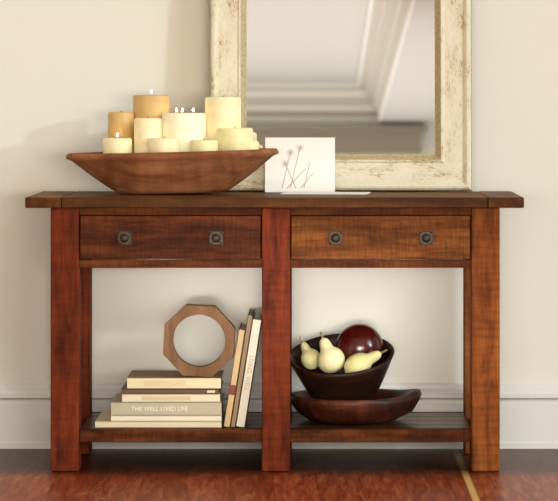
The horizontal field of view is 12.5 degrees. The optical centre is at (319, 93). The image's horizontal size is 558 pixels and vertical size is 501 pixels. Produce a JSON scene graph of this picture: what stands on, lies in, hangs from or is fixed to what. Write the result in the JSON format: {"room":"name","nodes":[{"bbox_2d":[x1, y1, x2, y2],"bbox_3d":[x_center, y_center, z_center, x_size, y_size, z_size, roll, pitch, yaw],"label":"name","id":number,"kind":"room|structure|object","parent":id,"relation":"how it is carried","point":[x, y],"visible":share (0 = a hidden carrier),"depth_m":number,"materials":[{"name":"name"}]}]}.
{"room":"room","nodes":[
{"label":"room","id":0,"kind":"room"},
{"bbox_2d":[0,0,557,382],"bbox_3d":[-0.433,-0.240,8.070,7.000,2.700,0.120,0,0,0],"label":"wall","id":1,"kind":"structure","parent":0,"point":[65,65],"depth_m":8.01,"materials":[{"name":"white paint"}]},
{"bbox_2d":[0,383,557,448],"bbox_3d":[-0.433,1.008,7.995,6.600,0.204,0.030,0,0,0],"label":"baseboard","id":2,"kind":"structure","parent":1,"relation":"attached to","point":[528,411],"depth_m":7.99,"materials":[{"name":"white paint"}]},
{"bbox_2d":[0,449,557,500],"bbox_3d":[-0.433,1.160,-0.305,7.000,0.100,17.030,0,0,0],"label":"floor","id":3,"kind":"structure","parent":0,"point":[25,474],"depth_m":7.41,"materials":[{"name":"brown wood"}]},
{"bbox_2d":[25,191,523,470],"bbox_3d":[-0.133,0.707,7.720,1.460,0.805,0.480,0,0,0],"label":"console table","id":4,"kind":"object","parent":3,"relation":"on","point":[276,233],"visible":0.99,"depth_m":7.50,"materials":[{"name":"brown wood"}]},
{"bbox_2d":[95,410,224,427],"bbox_3d":[-0.477,0.977,7.680,0.373,0.018,0.270,0,0,0],"label":"book","id":5,"kind":"object","parent":4,"relation":"on","point":[104,419],"visible":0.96,"depth_m":7.55,"materials":[{"name":"beige paper"}]},
{"bbox_2d":[111,409,223,420],"bbox_3d":[-0.454,0.959,7.665,0.326,0.017,0.240,0,0,0],"label":"book","id":6,"kind":"object","parent":5,"relation":"on","point":[113,417],"visible":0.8,"depth_m":7.55,"materials":[{"name":"beige paper"}]},
{"bbox_2d":[111,393,224,414],"bbox_3d":[-0.454,0.931,7.665,0.326,0.038,0.241,0,0,0],"label":"book","id":7,"kind":"object","parent":6,"relation":"on","point":[118,407],"visible":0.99,"depth_m":7.55,"materials":[{"name":"beige paper"}]},
{"bbox_2d":[122,386,222,401],"bbox_3d":[-0.440,0.899,7.655,0.289,0.024,0.221,0,0,0],"label":"book","id":8,"kind":"object","parent":7,"relation":"on","point":[125,397],"visible":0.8,"depth_m":7.55,"materials":[{"name":"beige paper"}]},
{"bbox_2d":[121,381,219,393],"bbox_3d":[-0.443,0.879,7.655,0.289,0.014,0.221,0,0,0],"label":"book","id":9,"kind":"object","parent":8,"relation":"on","point":[124,390],"visible":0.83,"depth_m":7.55,"materials":[{"name":"beige paper"}]},
{"bbox_2d":[127,370,223,388],"bbox_3d":[-0.431,0.855,7.645,0.277,0.033,0.201,0,0,0],"label":"book","id":10,"kind":"object","parent":9,"relation":"on","point":[137,379],"visible":1,"depth_m":7.55,"materials":[{"name":"beige paper"}]},
{"bbox_2d":[163,304,234,376],"bbox_3d":[-0.358,0.731,7.578,0.212,0.212,0.050,0,0,0],"label":"ring","id":11,"kind":"object","parent":10,"relation":"on","point":[169,351],"visible":1,"depth_m":7.55,"materials":[{"name":"brown wood"}]},
{"bbox_2d":[66,148,278,193],"bbox_3d":[-0.445,0.236,7.715,0.644,0.125,0.320,-1,0,0],"label":"wooden dough bowl","id":12,"kind":"object","parent":4,"relation":"on","point":[198,171],"visible":0.99,"depth_m":7.61,"materials":[{"name":"brown wood"}]},
{"bbox_2d":[103,133,131,153],"bbox_3d":[-0.608,0.155,7.677,0.087,0.074,0.087,0,0,0],"label":"pillar candle","id":13,"kind":"object","parent":12,"relation":"in","point":[110,145],"visible":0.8,"depth_m":7.64,"materials":[{"name":"beige wax"}]},
{"bbox_2d":[108,112,133,152],"bbox_3d":[-0.604,0.123,7.760,0.079,0.141,0.079,0,0,0],"label":"pillar candle","id":14,"kind":"object","parent":12,"relation":"in","point":[122,123],"visible":0.73,"depth_m":7.73,"materials":[{"name":"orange wax"}]},
{"bbox_2d":[134,118,161,152],"bbox_3d":[-0.517,0.162,7.691,0.084,0.184,0.084,0,0,0],"label":"pillar candle","id":15,"kind":"object","parent":12,"relation":"in","point":[144,128],"visible":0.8,"depth_m":7.66,"materials":[{"name":"beige wax"}]},
{"bbox_2d":[133,90,169,118],"bbox_3d":[-0.513,0.082,7.790,0.113,0.187,0.113,0,0,0],"label":"pillar candle","id":16,"kind":"object","parent":12,"relation":"in","point":[144,106],"visible":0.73,"depth_m":7.74,"materials":[{"name":"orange wax"}]},
{"bbox_2d":[148,138,179,152],"bbox_3d":[-0.466,0.156,7.630,0.096,0.054,0.096,0,0,0],"label":"pillar candle","id":17,"kind":"object","parent":12,"relation":"in","point":[155,145],"visible":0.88,"depth_m":7.59,"materials":[{"name":"beige wax"}]},
{"bbox_2d":[162,108,205,151],"bbox_3d":[-0.410,0.150,7.717,0.133,0.214,0.133,0,0,0],"label":"pillar candle","id":18,"kind":"object","parent":12,"relation":"in","point":[187,127],"visible":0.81,"depth_m":7.66,"materials":[{"name":"white wax"}]},
{"bbox_2d":[190,140,217,151],"bbox_3d":[-0.346,0.155,7.627,0.084,0.041,0.084,0,0,0],"label":"pillar candle","id":19,"kind":"object","parent":12,"relation":"in","point":[195,145],"visible":0.92,"depth_m":7.59,"materials":[{"name":"wax"}]},
{"bbox_2d":[205,97,240,139],"bbox_3d":[-0.294,0.097,7.750,0.109,0.180,0.109,0,0,0],"label":"pillar candle","id":20,"kind":"object","parent":12,"relation":"in","point":[221,112],"visible":0.71,"depth_m":7.70,"materials":[{"name":"beige wax"}]},
{"bbox_2d":[217,128,252,150],"bbox_3d":[-0.256,0.138,7.685,0.108,0.076,0.108,0,0,0],"label":"pillar candle","id":21,"kind":"object","parent":12,"relation":"in","point":[228,139],"visible":0.8,"depth_m":7.64,"materials":[{"name":"wax"}]},
{"bbox_2d":[248,141,258,149],"bbox_3d":[-0.215,0.157,7.680,0.063,0.037,0.063,0,0,0],"label":"pillar candle","id":22,"kind":"object","parent":12,"relation":"in","point":[252,145],"visible":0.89,"depth_m":7.65,"materials":[{"name":"wax"}]},
{"bbox_2d":[223,322,246,426],"bbox_3d":[-0.253,0.841,7.674,0.065,0.289,0.241,0,0,0],"label":"book","id":23,"kind":"object","parent":4,"relation":"on","point":[241,333],"visible":0.86,"depth_m":7.55,"materials":[{"name":"beige paper"}]},
{"bbox_2d":[230,308,254,426],"bbox_3d":[-0.231,0.820,7.672,0.067,0.332,0.240,0,0,0],"label":"book","id":24,"kind":"object","parent":4,"relation":"on","point":[251,312],"visible":0.9,"depth_m":7.55,"materials":[{"name":"beige paper"}]},
{"bbox_2d":[236,312,261,426],"bbox_3d":[-0.210,0.826,7.675,0.076,0.320,0.251,0,0,0],"label":"book","id":25,"kind":"object","parent":4,"relation":"on","point":[257,318],"visible":0.98,"depth_m":7.55,"materials":[{"name":"beige paper"}]},
{"bbox_2d":[265,138,334,191],"bbox_3d":[-0.061,0.220,7.865,0.215,0.167,0.043,0,0,0],"label":"greeting card","id":26,"kind":"object","parent":4,"relation":"on","point":[301,164],"visible":0.98,"depth_m":7.86,"materials":[{"name":"white paper"}]},
{"bbox_2d":[281,192,370,194],"bbox_3d":[0.018,0.302,7.745,0.260,0.003,0.130,0,0,6],"label":"envelope","id":27,"kind":"object","parent":4,"relation":"on","point":[339,193],"visible":1,"depth_m":7.69,"materials":[{"name":"white paper"}]},
{"bbox_2d":[210,0,471,190],"bbox_3d":[0.064,-0.537,7.947,0.811,1.680,0.125,0,0,0],"label":"leaning mirror","id":28,"kind":"object","parent":4,"relation":"on","point":[390,81],"visible":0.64,"depth_m":7.92,"materials":[{"name":"mirror"}]},
{"bbox_2d":[290,389,420,424],"bbox_3d":[0.109,0.940,7.714,0.398,0.092,0.343,0,0,-5],"label":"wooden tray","id":29,"kind":"object","parent":4,"relation":"on","point":[388,404],"visible":0.9,"depth_m":7.59,"materials":[{"name":"brown wood"}]},
{"bbox_2d":[290,333,393,399],"bbox_3d":[0.064,0.842,7.678,0.317,0.218,0.307,0,0,34],"label":"serving bowl","id":30,"kind":"object","parent":29,"relation":"on","point":[364,384],"visible":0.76,"depth_m":7.59,"materials":[{"name":"brown wood"}]},
{"bbox_2d":[299,336,318,369],"bbox_3d":[-0.027,0.780,7.685,0.060,0.099,0.060,0,0,-36],"label":"pear","id":31,"kind":"object","parent":30,"relation":"in","point":[309,356],"visible":0.96,"depth_m":7.67,"materials":[{"name":"yellow food"}]},
{"bbox_2d":[317,332,344,372],"bbox_3d":[0.033,0.773,7.635,0.083,0.125,0.084,0,0,28],"label":"pear","id":32,"kind":"object","parent":30,"relation":"in","point":[330,359],"visible":1,"depth_m":7.61,"materials":[{"name":"beige food"}]},
{"bbox_2d":[335,324,383,367],"bbox_3d":[0.119,0.768,7.715,0.146,0.146,0.146,0,0,0],"label":"decorative ball","id":33,"kind":"object","parent":30,"relation":"in","point":[356,338],"visible":0.66,"depth_m":7.66,"materials":[{"name":"paint"}]},
{"bbox_2d":[344,349,386,372],"bbox_3d":[0.131,0.803,7.620,0.124,0.083,0.070,0,0,-24],"label":"pear","id":34,"kind":"object","parent":30,"relation":"in","point":[356,362],"visible":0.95,"depth_m":7.59,"materials":[{"name":"yellow food"}]}
]}

